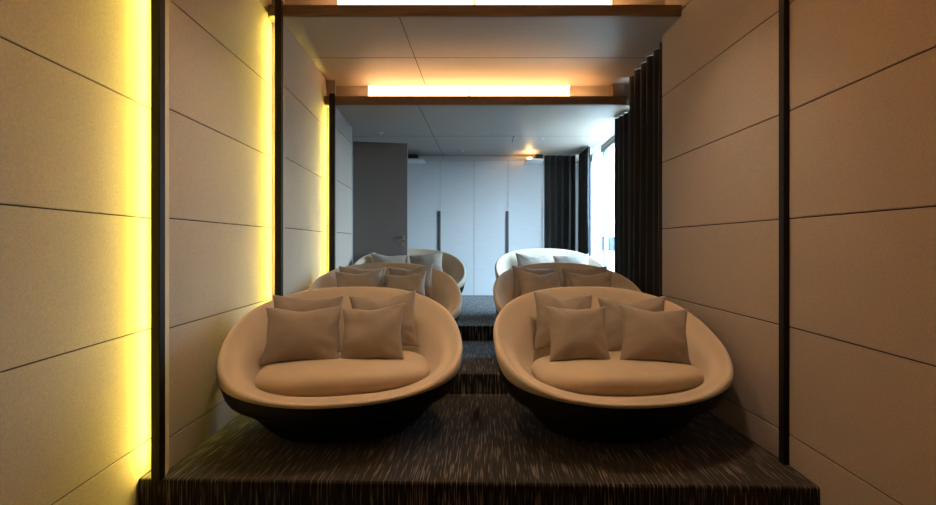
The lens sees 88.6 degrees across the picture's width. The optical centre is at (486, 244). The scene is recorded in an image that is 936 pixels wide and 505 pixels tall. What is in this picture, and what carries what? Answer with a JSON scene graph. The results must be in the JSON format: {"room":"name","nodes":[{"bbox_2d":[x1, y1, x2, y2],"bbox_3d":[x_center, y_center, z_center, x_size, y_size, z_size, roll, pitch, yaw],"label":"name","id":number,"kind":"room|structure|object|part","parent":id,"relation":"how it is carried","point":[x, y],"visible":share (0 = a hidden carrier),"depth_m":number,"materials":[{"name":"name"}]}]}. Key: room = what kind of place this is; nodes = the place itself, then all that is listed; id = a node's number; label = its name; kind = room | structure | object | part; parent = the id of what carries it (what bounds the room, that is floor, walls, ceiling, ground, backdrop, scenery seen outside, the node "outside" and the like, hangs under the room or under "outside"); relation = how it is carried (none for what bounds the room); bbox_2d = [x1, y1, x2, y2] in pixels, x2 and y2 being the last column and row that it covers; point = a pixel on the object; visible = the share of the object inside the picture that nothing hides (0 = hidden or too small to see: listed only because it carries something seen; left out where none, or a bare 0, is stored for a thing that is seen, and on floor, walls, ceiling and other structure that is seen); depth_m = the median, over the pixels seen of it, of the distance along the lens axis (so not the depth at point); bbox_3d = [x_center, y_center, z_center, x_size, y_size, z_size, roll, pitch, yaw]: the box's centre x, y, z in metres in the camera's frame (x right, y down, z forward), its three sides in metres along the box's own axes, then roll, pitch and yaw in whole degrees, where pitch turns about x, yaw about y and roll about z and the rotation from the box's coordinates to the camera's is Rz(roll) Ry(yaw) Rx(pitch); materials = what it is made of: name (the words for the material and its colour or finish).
{"room":"home theater","nodes":[
{"label":"home theater","id":0,"kind":"room"},
{"bbox_2d":[0,0,271,504],"bbox_3d":[-1.784,-0.578,2.588,0.224,3.945,2.982,0,0,-6],"label":"wall","id":1,"kind":"structure","parent":0,"point":[75,75],"depth_m":2.33,"materials":[{"name":"grey"}]},
{"bbox_3d":[-1.777,-1.050,1.866,0.030,0.595,1.544,0,0,-6],"label":"fabric panel","id":2,"kind":"part","parent":1,"relation":"part of","materials":[{"name":"beige fabric"}]},
{"bbox_3d":[-1.777,-0.448,1.866,0.030,0.596,1.544,0,0,-6],"label":"fabric panel","id":3,"kind":"part","parent":1,"relation":"part of","materials":[{"name":"beige fabric"}]},
{"bbox_3d":[-1.777,0.155,1.866,0.030,0.599,1.544,0,0,-6],"label":"fabric panel","id":4,"kind":"part","parent":1,"relation":"part of","materials":[{"name":"beige fabric"}]},
{"bbox_3d":[-1.777,0.759,1.866,0.194,0.596,1.537,0,0,0],"label":"fabric panel","id":5,"kind":"part","parent":1,"relation":"part of","materials":[{"name":"beige fabric"}]},
{"bbox_3d":[-1.777,1.229,1.866,0.030,0.332,1.544,0,0,-6],"label":"fabric panel","id":6,"kind":"part","parent":1,"relation":"part of","materials":[{"name":"beige fabric"}]},
{"bbox_3d":[-1.804,1.147,3.352,0.030,0.167,1.458,0,0,-3],"label":"fabric panel","id":7,"kind":"part","parent":1,"relation":"part of","materials":[{"name":"beige fabric"}]},
{"bbox_3d":[-1.804,-1.050,3.352,0.116,0.595,1.456,0,0,0],"label":"fabric panel","id":8,"kind":"part","parent":1,"relation":"part of","materials":[{"name":"beige fabric"}]},
{"bbox_3d":[-1.804,-0.448,3.352,0.030,0.596,1.458,0,0,-3],"label":"fabric panel","id":9,"kind":"part","parent":1,"relation":"part of","materials":[{"name":"beige fabric"}]},
{"bbox_3d":[-1.804,0.155,3.352,0.030,0.599,1.458,0,0,-3],"label":"fabric panel","id":10,"kind":"part","parent":1,"relation":"part of","materials":[{"name":"beige fabric"}]},
{"bbox_3d":[-1.804,0.759,3.352,0.030,0.596,1.458,0,0,-3],"label":"fabric panel","id":11,"kind":"part","parent":1,"relation":"part of","materials":[{"name":"beige fabric"}]},
{"bbox_3d":[-1.804,-1.650,3.352,0.116,0.594,1.456,0,0,0],"label":"fabric panel","id":12,"kind":"part","parent":1,"relation":"part of","materials":[{"name":"beige fabric"}]},
{"bbox_3d":[-1.804,-2.091,3.352,0.030,0.277,1.458,0,0,-3],"label":"fabric panel","id":13,"kind":"part","parent":1,"relation":"part of","materials":[{"name":"beige fabric"}]},
{"bbox_2d":[271,0,283,299],"bbox_3d":[-1.833,-0.500,4.095,0.194,3.460,0.020,0,0,0],"label":"wall","id":14,"kind":"structure","parent":0,"point":[273,1],"depth_m":4.08,"materials":[{"name":"fabric"}]},
{"bbox_2d":[285,23,325,294],"bbox_3d":[-1.814,-0.417,4.794,0.057,2.965,1.454,0,0,-5],"label":"wall","id":15,"kind":"structure","parent":0,"point":[305,85],"depth_m":4.62,"materials":[{"name":"grey paint"}]},
{"bbox_2d":[275,0,284,295],"bbox_3d":[-1.714,-0.393,4.002,0.054,3.245,0.153,0,0,0],"label":"trim","id":16,"kind":"structure","parent":15,"relation":"attached to","point":[279,18],"depth_m":3.92,"materials":[{"name":"black wood"}]},
{"bbox_3d":[-1.800,-1.627,4.795,0.030,0.547,1.454,0,0,-5],"label":"fabric panel","id":17,"kind":"part","parent":15,"relation":"part of","materials":[{"name":"beige fabric"}]},
{"bbox_3d":[-1.800,-1.050,4.795,0.030,0.595,1.454,0,0,-5],"label":"fabric panel","id":18,"kind":"part","parent":15,"relation":"part of","materials":[{"name":"beige fabric"}]},
{"bbox_3d":[-1.800,-0.448,4.795,0.030,0.596,1.454,0,0,-5],"label":"fabric panel","id":19,"kind":"part","parent":15,"relation":"part of","materials":[{"name":"beige fabric"}]},
{"bbox_3d":[-1.800,0.155,4.795,0.030,0.599,1.454,0,0,-5],"label":"fabric panel","id":20,"kind":"part","parent":15,"relation":"part of","materials":[{"name":"beige fabric"}]},
{"bbox_2d":[326,80,335,272],"bbox_3d":[-1.839,-0.417,5.536,0.182,2.965,0.020,0,0,0],"label":"wall","id":21,"kind":"structure","parent":0,"point":[330,84],"depth_m":5.53,"materials":[{"name":"fabric"}]},
{"bbox_2d":[337,109,351,268],"bbox_3d":[-1.802,-0.339,5.980,0.057,2.482,0.939,0,0,-5],"label":"wall","id":22,"kind":"structure","parent":0,"point":[344,130],"depth_m":5.95,"materials":[{"name":"grey paint"}]},
{"bbox_2d":[329,93,336,271],"bbox_3d":[-1.736,-0.315,5.435,0.059,2.760,0.170,0,0,0],"label":"trim","id":23,"kind":"structure","parent":22,"relation":"attached to","point":[332,97],"depth_m":5.35,"materials":[{"name":"black wood"}]},
{"bbox_3d":[-1.789,-1.466,5.981,0.030,0.227,0.939,0,0,-5],"label":"fabric panel","id":24,"kind":"part","parent":22,"relation":"part of","materials":[{"name":"beige fabric"}]},
{"bbox_3d":[-1.789,-1.050,5.981,0.030,0.595,0.939,0,0,-5],"label":"fabric panel","id":25,"kind":"part","parent":22,"relation":"part of","materials":[{"name":"beige fabric"}]},
{"bbox_3d":[-1.789,-0.448,5.981,0.030,0.596,0.939,0,0,-5],"label":"fabric panel","id":26,"kind":"part","parent":22,"relation":"part of","materials":[{"name":"beige fabric"}]},
{"bbox_3d":[-1.789,0.155,5.981,0.030,0.599,0.939,0,0,-5],"label":"fabric panel","id":27,"kind":"part","parent":22,"relation":"part of","materials":[{"name":"beige fabric"}]},
{"bbox_2d":[353,141,407,264],"bbox_3d":[-1.448,-0.255,6.529,0.730,2.290,0.104,0,0,-10],"label":"door","id":28,"kind":"structure","parent":22,"relation":"in","point":[380,170],"depth_m":6.53,"materials":[{"name":"grey laminate"}]},
{"bbox_2d":[268,16,679,85],"bbox_3d":[0.025,-1.930,4.880,4.050,0.061,1.760,0,0,0],"label":"ceiling","id":29,"kind":"structure","parent":0,"point":[349,51],"depth_m":4.66,"materials":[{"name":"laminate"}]},
{"bbox_2d":[629,42,662,296],"bbox_3d":[1.655,-0.417,4.913,0.126,2.954,1.018,0,0,-1],"label":"curtain","id":30,"kind":"object","parent":29,"relation":"hanging from","point":[645,86],"visible":0.73,"depth_m":4.88,"materials":[{"name":"black fabric"}]},
{"bbox_2d":[284,0,664,4],"bbox_3d":[-0.100,-2.095,4.330,3.800,0.270,0.060,0,0,0],"label":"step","id":31,"kind":"structure","parent":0,"point":[286,2],"depth_m":4.30,"materials":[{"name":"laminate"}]},
{"bbox_2d":[337,0,473,4],"bbox_3d":[-0.728,-2.147,4.290,1.225,0.155,0.020,0,0,0],"label":"light panel","id":32,"kind":"object","parent":31,"relation":"attached to","point":[339,2],"visible":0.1,"depth_m":4.28,"materials":[{"name":"white plastic"}]},
{"bbox_2d":[475,0,611,4],"bbox_3d":[0.506,-2.147,4.290,1.228,0.155,0.020,0,0,0],"label":"light panel","id":33,"kind":"object","parent":31,"relation":"attached to","point":[477,2],"visible":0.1,"depth_m":4.28,"materials":[{"name":"white plastic"}]},
{"bbox_2d":[325,100,628,161],"bbox_3d":[-0.575,-1.610,7.315,5.250,0.061,3.770,0,0,0],"label":"ceiling","id":34,"kind":"structure","parent":0,"point":[428,130],"depth_m":6.39,"materials":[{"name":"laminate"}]},
{"bbox_2d":[483,136,513,142],"bbox_3d":[0.166,-1.578,7.160,0.452,0.003,0.420,0,0,0],"label":"access hatch","id":35,"kind":"object","parent":34,"relation":"attached to","point":[486,139],"visible":1,"depth_m":7.16,"materials":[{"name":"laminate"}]},
{"bbox_2d":[544,155,575,250],"bbox_3d":[1.284,-0.342,8.432,0.557,2.464,0.067,0,0,0],"label":"curtain","id":36,"kind":"object","parent":34,"relation":"hanging from","point":[559,171],"visible":0.66,"depth_m":8.42,"materials":[{"name":"black fabric"}]},
{"bbox_2d":[578,146,589,255],"bbox_3d":[1.623,-0.342,7.978,0.077,2.464,0.763,0,0,0],"label":"curtain","id":37,"kind":"object","parent":34,"relation":"hanging from","point":[584,156],"visible":0.77,"depth_m":7.87,"materials":[{"name":"black fabric"}]},
{"bbox_2d":[592,142,601,263],"bbox_3d":[1.743,-0.342,7.574,0.049,2.464,0.549,0,0,0],"label":"sheer curtain","id":38,"kind":"object","parent":34,"relation":"hanging from","point":[596,191],"visible":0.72,"depth_m":7.59,"materials":[{"name":"white fabric"}]},
{"bbox_2d":[614,110,628,278],"bbox_3d":[1.659,-0.342,5.732,0.070,2.464,0.540,0,0,-9],"label":"curtain","id":39,"kind":"object","parent":34,"relation":"hanging from","point":[621,133],"visible":0.55,"depth_m":5.83,"materials":[{"name":"black fabric"}]},
{"bbox_2d":[457,296,496,339],"bbox_3d":[-0.575,1.149,7.272,5.250,0.493,3.855,0,0,0],"label":"floor","id":40,"kind":"structure","parent":0,"point":[478,314],"depth_m":5.88,"materials":[{"name":"carpet"}]},
{"bbox_2d":[354,248,465,292],"bbox_3d":[-1.000,0.476,6.150,1.483,0.860,1.174,0,0,-8],"label":"sofa","id":41,"kind":"object","parent":40,"relation":"on","point":[452,266],"visible":0.15,"depth_m":6.47,"materials":[{"name":"beige fabric"}]},
{"bbox_2d":[371,253,407,262],"bbox_3d":[-1.305,0.290,6.380,0.515,0.360,0.247,0,0,-11],"label":"throw pillow","id":42,"kind":"object","parent":41,"relation":"on","point":[376,258],"visible":0.37,"depth_m":6.38,"materials":[{"name":"beige fabric"}]},
{"bbox_2d":[409,252,442,270],"bbox_3d":[-0.811,0.287,6.416,0.500,0.392,0.253,0,0,-3],"label":"throw pillow","id":43,"kind":"object","parent":41,"relation":"on","point":[435,259],"visible":0.56,"depth_m":6.41,"materials":[{"name":"beige fabric"}]},
{"bbox_2d":[352,156,542,295],"bbox_3d":[-0.854,-0.339,8.792,3.692,2.481,0.636,0,0,0],"label":"wardrobe","id":44,"kind":"object","parent":40,"relation":"on","point":[477,210],"visible":0.4,"depth_m":8.49,"materials":[{"name":"grey laminate"}]},
{"bbox_3d":[-2.335,-0.303,8.500,0.604,2.395,0.020,0,0,0],"label":"door","id":45,"kind":"part","parent":44,"relation":"part of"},
{"bbox_2d":[408,154,425,163],"bbox_3d":[-1.230,-1.488,8.277,0.300,0.105,0.395,0,0,0],"label":"speaker","id":46,"kind":"object","parent":44,"relation":"attached to","point":[412,158],"visible":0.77,"depth_m":8.13},
{"bbox_3d":[-1.131,-0.303,8.500,0.591,2.395,0.020,0,0,0],"label":"door","id":47,"kind":"part","parent":44,"relation":"part of","materials":[{"name":"white wood"}]},
{"bbox_3d":[-0.854,-1.518,8.798,3.692,0.022,0.624,0,0,0],"label":"panel","id":48,"kind":"part","parent":44,"relation":"part of","materials":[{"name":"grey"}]},
{"bbox_3d":[-0.847,-0.074,8.482,0.052,1.052,0.016,0,0,0],"label":"pull handle","id":49,"kind":"part","parent":44,"relation":"part of","materials":[{"name":"grey metal"}]},
{"bbox_3d":[-0.858,-1.554,8.530,3.685,0.050,0.020,0,0,0],"label":"filler panel","id":50,"kind":"part","parent":44,"relation":"part of","materials":[{"name":"grey wood"}]},
{"bbox_3d":[-0.532,-0.303,8.500,0.595,2.395,0.020,0,0,0],"label":"door","id":51,"kind":"part","parent":44,"relation":"part of","materials":[{"name":"white wood"}]},
{"bbox_3d":[0.070,-0.303,8.500,0.598,2.395,0.020,0,0,0],"label":"door","id":52,"kind":"part","parent":44,"relation":"part of","materials":[{"name":"white wood"}]},
{"bbox_3d":[0.358,-0.074,8.482,0.052,1.052,0.016,0,0,0],"label":"pull handle","id":53,"kind":"part","parent":44,"relation":"part of","materials":[{"name":"grey metal"}]},
{"bbox_3d":[0.667,-0.303,8.500,0.584,2.395,0.020,0,0,0],"label":"door","id":54,"kind":"part","parent":44,"relation":"part of","materials":[{"name":"white wood"}]},
{"bbox_2d":[524,154,543,163],"bbox_3d":[0.810,-1.488,8.277,0.300,0.105,0.395,0,0,0],"label":"ceiling light","id":55,"kind":"object","parent":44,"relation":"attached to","point":[538,158],"visible":1,"depth_m":8.13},
{"bbox_3d":[0.977,-0.302,8.798,0.030,2.409,0.624,0,0,0],"label":"panel","id":56,"kind":"part","parent":44,"relation":"part of","materials":[{"name":"grey wood"}]},
{"bbox_2d":[495,248,603,278],"bbox_3d":[0.830,0.476,6.150,1.483,0.860,1.174,0,0,-5],"label":"sofa","id":57,"kind":"object","parent":40,"relation":"on","point":[505,262],"visible":0.18,"depth_m":6.57,"materials":[{"name":"white fabric"}]},
{"bbox_2d":[515,253,549,265],"bbox_3d":[0.620,0.291,6.410,0.497,0.373,0.246,0,0,-5],"label":"throw pillow","id":58,"kind":"object","parent":57,"relation":"on","point":[522,259],"visible":0.39,"depth_m":6.41,"materials":[{"name":"beige fabric"}]},
{"bbox_2d":[553,254,588,264],"bbox_3d":[1.126,0.294,6.375,0.500,0.356,0.246,0,0,8],"label":"throw pillow","id":59,"kind":"object","parent":57,"relation":"on","point":[581,259],"visible":0.46,"depth_m":6.38,"materials":[{"name":"beige fabric"}]},
{"bbox_2d":[448,340,508,393],"bbox_3d":[0.050,1.230,4.728,4.000,0.330,1.545,0,0,0],"label":"floor","id":60,"kind":"structure","parent":0,"point":[479,373],"depth_m":4.03,"materials":[{"name":"carpet"}]},
{"bbox_2d":[308,262,461,322],"bbox_3d":[-0.990,0.630,4.680,1.514,0.878,1.199,0,0,-11],"label":"sofa","id":61,"kind":"object","parent":60,"relation":"on","point":[446,291],"visible":0.11,"depth_m":4.99,"materials":[{"name":"beige fabric"}]},
{"bbox_2d":[335,269,382,286],"bbox_3d":[-1.252,0.425,4.681,0.487,0.365,0.240,0,0,-9],"label":"throw pillow","id":62,"kind":"object","parent":61,"relation":"on","point":[372,278],"visible":0.53,"depth_m":4.67,"materials":[{"name":"beige fabric"}]},
{"bbox_2d":[339,266,385,286],"bbox_3d":[-1.289,0.412,4.933,0.492,0.394,0.227,0,0,-10],"label":"throw pillow","id":63,"kind":"object","parent":61,"relation":"on","point":[341,269],"visible":0.27,"depth_m":4.95,"materials":[{"name":"beige fabric"}]},
{"bbox_2d":[386,271,425,295],"bbox_3d":[-0.799,0.439,4.708,0.435,0.354,0.241,0,0,-2],"label":"throw pillow","id":64,"kind":"object","parent":61,"relation":"on","point":[413,282],"visible":0.48,"depth_m":4.68,"materials":[{"name":"beige fabric"}]},
{"bbox_2d":[388,264,434,300],"bbox_3d":[-0.781,0.408,4.975,0.487,0.413,0.232,0,0,-9],"label":"throw pillow","id":65,"kind":"object","parent":61,"relation":"on","point":[428,268],"visible":0.42,"depth_m":4.97,"materials":[{"name":"beige fabric"}]},
{"bbox_2d":[493,262,640,314],"bbox_3d":[0.805,0.630,4.680,1.514,0.878,1.199,0,0,-6],"label":"sofa","id":66,"kind":"object","parent":60,"relation":"on","point":[503,288],"visible":0.13,"depth_m":4.98,"materials":[{"name":"beige fabric"}]},
{"bbox_2d":[512,265,554,298],"bbox_3d":[0.488,0.412,4.957,0.494,0.400,0.226,0,0,-7],"label":"throw pillow","id":67,"kind":"object","parent":66,"relation":"on","point":[517,286],"visible":0.41,"depth_m":4.96,"materials":[{"name":"beige fabric"}]},
{"bbox_2d":[518,271,560,294],"bbox_3d":[0.527,0.429,4.674,0.454,0.353,0.237,0,0,-7],"label":"throw pillow","id":68,"kind":"object","parent":66,"relation":"on","point":[530,282],"visible":0.55,"depth_m":4.65,"materials":[{"name":"beige fabric"}]},
{"bbox_2d":[561,266,606,286],"bbox_3d":[1.010,0.412,4.938,0.487,0.387,0.227,0,0,10],"label":"throw pillow","id":69,"kind":"object","parent":66,"relation":"on","point":[593,271],"visible":0.3,"depth_m":4.96,"materials":[{"name":"beige fabric"}]},
{"bbox_2d":[567,271,612,286],"bbox_3d":[1.020,0.431,4.674,0.452,0.342,0.236,0,0,4],"label":"throw pillow","id":70,"kind":"object","parent":66,"relation":"on","point":[602,279],"visible":0.52,"depth_m":4.67,"materials":[{"name":"beige fabric"}]},
{"bbox_2d":[138,394,819,504],"bbox_3d":[-0.100,1.312,3.240,3.600,0.165,1.620,0,0,0],"label":"floor","id":71,"kind":"structure","parent":0,"point":[464,449],"depth_m":2.66,"materials":[{"name":"carpet"}]},
{"bbox_2d":[216,287,462,443],"bbox_3d":[-0.935,0.782,3.220,1.561,0.905,1.236,0,0,-13],"label":"sofa","id":72,"kind":"object","parent":71,"relation":"on","point":[339,400],"visible":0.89,"depth_m":2.86,"materials":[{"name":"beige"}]},
{"bbox_2d":[259,305,342,365],"bbox_3d":[-1.215,0.588,3.148,0.501,0.350,0.213,0,0,-8],"label":"throw pillow","id":73,"kind":"object","parent":72,"relation":"on","point":[291,335],"visible":0.98,"depth_m":3.09,"materials":[{"name":"beige fabric"}]},
{"bbox_2d":[272,295,343,351],"bbox_3d":[-1.288,0.563,3.434,0.502,0.413,0.205,0,0,-14],"label":"throw pillow","id":74,"kind":"object","parent":72,"relation":"on","point":[281,302],"visible":0.27,"depth_m":3.43,"materials":[{"name":"beige fabric"}]},
{"bbox_2d":[255,351,429,396],"bbox_3d":[-0.907,0.810,3.101,1.060,0.145,0.715,0,0,-13],"label":"seat cushion","id":75,"kind":"object","parent":72,"relation":"on","point":[339,377],"depth_m":2.83,"materials":[{"name":"beige fabric"}]},
{"bbox_2d":[340,303,404,358],"bbox_3d":[-0.768,0.589,3.207,0.468,0.384,0.214,0,0,4],"label":"throw pillow","id":76,"kind":"object","parent":72,"relation":"on","point":[367,334],"visible":0.99,"depth_m":3.14,"materials":[{"name":"beige fabric"}]},
{"bbox_2d":[349,291,419,346],"bbox_3d":[-0.757,0.563,3.532,0.513,0.436,0.208,0,0,-12],"label":"throw pillow","id":77,"kind":"object","parent":72,"relation":"on","point":[408,334],"visible":0.52,"depth_m":3.52,"materials":[{"name":"beige fabric"}]},
{"bbox_2d":[493,286,733,442],"bbox_3d":[0.812,0.782,3.220,1.561,0.905,1.236,0,0,-6],"label":"sofa","id":78,"kind":"object","parent":71,"relation":"on","point":[613,400],"visible":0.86,"depth_m":2.84,"materials":[{"name":"beige fabric"}]},
{"bbox_2d":[533,291,592,349],"bbox_3d":[0.567,0.561,3.506,0.480,0.437,0.195,0,0,-7],"label":"throw pillow","id":79,"kind":"object","parent":78,"relation":"on","point":[542,340],"visible":0.51,"depth_m":3.48,"materials":[{"name":"beige fabric"}]},
{"bbox_2d":[545,306,610,361],"bbox_3d":[0.603,0.588,3.176,0.422,0.353,0.215,0,0,-5],"label":"throw pillow","id":80,"kind":"object","parent":78,"relation":"on","point":[574,334],"visible":0.98,"depth_m":3.11,"materials":[{"name":"beige fabric"}]},
{"bbox_2d":[531,351,703,396],"bbox_3d":[0.825,0.810,3.098,1.060,0.145,0.715,0,0,-6],"label":"seat cushion","id":81,"kind":"object","parent":78,"relation":"on","point":[613,377],"depth_m":2.80,"materials":[{"name":"beige fabric"}]},
{"bbox_2d":[597,296,665,351],"bbox_3d":[1.056,0.570,3.459,0.495,0.405,0.208,0,0,9],"label":"throw pillow","id":82,"kind":"object","parent":78,"relation":"on","point":[612,314],"visible":0.47,"depth_m":3.44,"materials":[{"name":"beige fabric"}]},
{"bbox_2d":[619,305,690,364],"bbox_3d":[1.099,0.589,3.148,0.462,0.367,0.212,0,0,9],"label":"throw pillow","id":83,"kind":"object","parent":78,"relation":"on","point":[647,335],"visible":0.99,"depth_m":3.09,"materials":[{"name":"beige fabric"}]},
{"bbox_2d":[336,86,628,99],"bbox_3d":[0.025,-1.770,5.760,4.050,0.260,0.060,0,0,0],"label":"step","id":84,"kind":"structure","parent":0,"point":[340,90],"depth_m":5.73,"materials":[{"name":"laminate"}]},
{"bbox_2d":[368,86,468,95],"bbox_3d":[-0.818,-1.827,5.720,1.205,0.155,0.020,0,0,0],"label":"light panel","id":85,"kind":"object","parent":84,"relation":"attached to","point":[372,90],"visible":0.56,"depth_m":5.71,"materials":[{"name":"white plastic"}]},
{"bbox_2d":[470,86,569,95],"bbox_3d":[0.391,-1.827,5.720,1.198,0.155,0.020,0,0,0],"label":"light panel","id":86,"kind":"object","parent":84,"relation":"attached to","point":[474,90],"visible":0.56,"depth_m":5.71,"materials":[{"name":"white plastic"}]},
{"bbox_2d":[543,162,578,251],"bbox_3d":[-0.575,-0.339,9.175,5.250,2.482,0.050,0,0,0],"label":"wall","id":87,"kind":"structure","parent":0,"point":[577,163],"depth_m":9.15,"materials":[{"name":"grey paint"}]},
{"bbox_2d":[590,0,778,457],"bbox_3d":[1.801,-0.660,5.667,0.558,3.780,5.853,0,0,-3],"label":"wall","id":88,"kind":"structure","parent":0,"point":[720,58],"depth_m":3.26,"materials":[{"name":"grey"}]},
{"bbox_2d":[268,5,681,16],"bbox_3d":[-0.095,-1.948,4.003,3.440,0.093,0.055,0,0,0],"label":"ceiling beam","id":89,"kind":"structure","parent":88,"relation":"attached to","point":[288,10],"depth_m":3.98,"materials":[{"name":"brown wood"}]},
{"bbox_2d":[324,96,626,104],"bbox_3d":[-0.130,-1.631,5.428,3.410,0.098,0.055,0,0,0],"label":"trim","id":90,"kind":"structure","parent":88,"relation":"attached to","point":[340,100],"depth_m":5.40,"materials":[{"name":"brown wood"}]},
{"bbox_2d":[610,83,623,95],"bbox_3d":[1.535,-1.766,5.665,0.130,0.248,0.130,0,0,0],"label":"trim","id":91,"kind":"structure","parent":88,"relation":"attached to","point":[616,89],"depth_m":5.60,"materials":[{"name":"brown wood"}]},
{"bbox_3d":[1.653,-2.252,3.546,0.030,0.597,1.632,0,0,-3],"label":"fabric panel","id":92,"kind":"part","parent":88,"relation":"part of","materials":[{"name":"beige fabric"}]},
{"bbox_3d":[1.653,-1.650,3.546,0.118,0.594,1.631,0,0,0],"label":"fabric panel","id":93,"kind":"part","parent":88,"relation":"part of","materials":[{"name":"beige fabric"}]},
{"bbox_3d":[1.653,-1.050,3.546,0.030,0.595,1.632,0,0,-3],"label":"fabric panel","id":94,"kind":"part","parent":88,"relation":"part of","materials":[{"name":"beige fabric"}]},
{"bbox_3d":[1.653,-0.448,3.546,0.030,0.596,1.632,0,0,-3],"label":"fabric panel","id":95,"kind":"part","parent":88,"relation":"part of","materials":[{"name":"beige fabric"}]},
{"bbox_3d":[1.653,0.155,3.546,0.030,0.599,1.632,0,0,-3],"label":"fabric panel","id":96,"kind":"part","parent":88,"relation":"part of","materials":[{"name":"beige fabric"}]},
{"bbox_3d":[1.653,0.759,3.546,0.030,0.596,1.632,0,0,-3],"label":"fabric panel","id":97,"kind":"part","parent":88,"relation":"part of","materials":[{"name":"beige fabric"}]},
{"bbox_3d":[1.653,1.147,3.546,0.030,0.167,1.632,0,0,-3],"label":"fabric panel","id":98,"kind":"part","parent":88,"relation":"part of","materials":[{"name":"beige fabric"}]},
{"bbox_2d":[779,0,789,464],"bbox_3d":[1.700,-0.490,2.704,0.080,3.480,0.048,0,0,0],"label":"trim","id":99,"kind":"structure","parent":88,"relation":"attached to","point":[784,110],"depth_m":2.68,"materials":[{"name":"black"}]},
{"bbox_2d":[789,0,935,504],"bbox_3d":[1.718,-0.738,0.340,0.057,4.265,4.680,0,0,0],"label":"wall","id":100,"kind":"structure","parent":0,"point":[862,73],"depth_m":2.14,"materials":[{"name":"grey"}]},
{"bbox_3d":[1.705,1.229,0.340,0.030,0.332,4.680,0,0,0],"label":"fabric panel","id":101,"kind":"part","parent":100,"relation":"part of","materials":[{"name":"beige fabric"}]},
{"bbox_3d":[1.705,-1.050,0.340,0.030,0.595,4.680,0,0,0],"label":"fabric panel","id":102,"kind":"part","parent":100,"relation":"part of","materials":[{"name":"beige fabric"}]},
{"bbox_3d":[1.705,-0.448,0.340,0.030,0.596,4.680,0,0,0],"label":"fabric panel","id":103,"kind":"part","parent":100,"relation":"part of","materials":[{"name":"beige fabric"}]},
{"bbox_3d":[1.705,0.155,0.340,0.030,0.599,4.680,0,0,0],"label":"fabric panel","id":104,"kind":"part","parent":100,"relation":"part of","materials":[{"name":"beige fabric"}]},
{"bbox_3d":[1.705,0.759,0.340,0.030,0.596,4.680,0,0,0],"label":"fabric panel","id":105,"kind":"part","parent":100,"relation":"part of","materials":[{"name":"beige fabric"}]},
{"bbox_3d":[1.880,1.041,6.610,0.080,0.378,3.980,0,0,0],"label":"wall","id":106,"kind":"structure","parent":0,"visible":0},
{"bbox_2d":[590,140,613,268],"bbox_3d":[1.885,-0.344,6.610,0.070,2.392,3.980,0,0,0],"label":"window","id":107,"kind":"structure","parent":106,"relation":"in","point":[604,151],"depth_m":7.58,"materials":[{"name":"silver metal"}]},
{"bbox_3d":[1.885,-1.515,6.610,0.066,0.050,3.980,0,0,0],"label":"rail","id":108,"kind":"part","parent":107,"relation":"part of","materials":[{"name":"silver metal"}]},
{"label":"outside","id":109,"kind":"structure","parent":0,"visible":0},
{"bbox_2d":[601,236,613,250],"bbox_3d":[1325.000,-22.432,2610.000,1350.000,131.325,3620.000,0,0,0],"label":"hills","id":110,"kind":"structure","parent":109,"point":[610,239],"depth_m":3587.68,"materials":[{"name":"blue"}]},
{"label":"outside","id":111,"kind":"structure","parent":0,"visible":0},
{"bbox_2d":[601,250,613,270],"bbox_3d":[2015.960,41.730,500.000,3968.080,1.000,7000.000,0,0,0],"label":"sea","id":112,"kind":"structure","parent":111,"point":[610,253],"depth_m":1318.15,"materials":[{"name":"white"}]},
{"bbox_3d":[-1.845,-0.577,2.650,0.170,3.945,0.020,0,0,0],"label":"wall","id":113,"kind":"structure","parent":0,"visible":0},
{"bbox_2d":[151,0,168,480],"bbox_3d":[-1.729,-0.557,2.562,0.047,3.575,0.135,0,0,0],"label":"trim","id":114,"kind":"structure","parent":113,"relation":"attached to","point":[159,8],"depth_m":2.50,"materials":[{"name":"black metal"}]}
]}

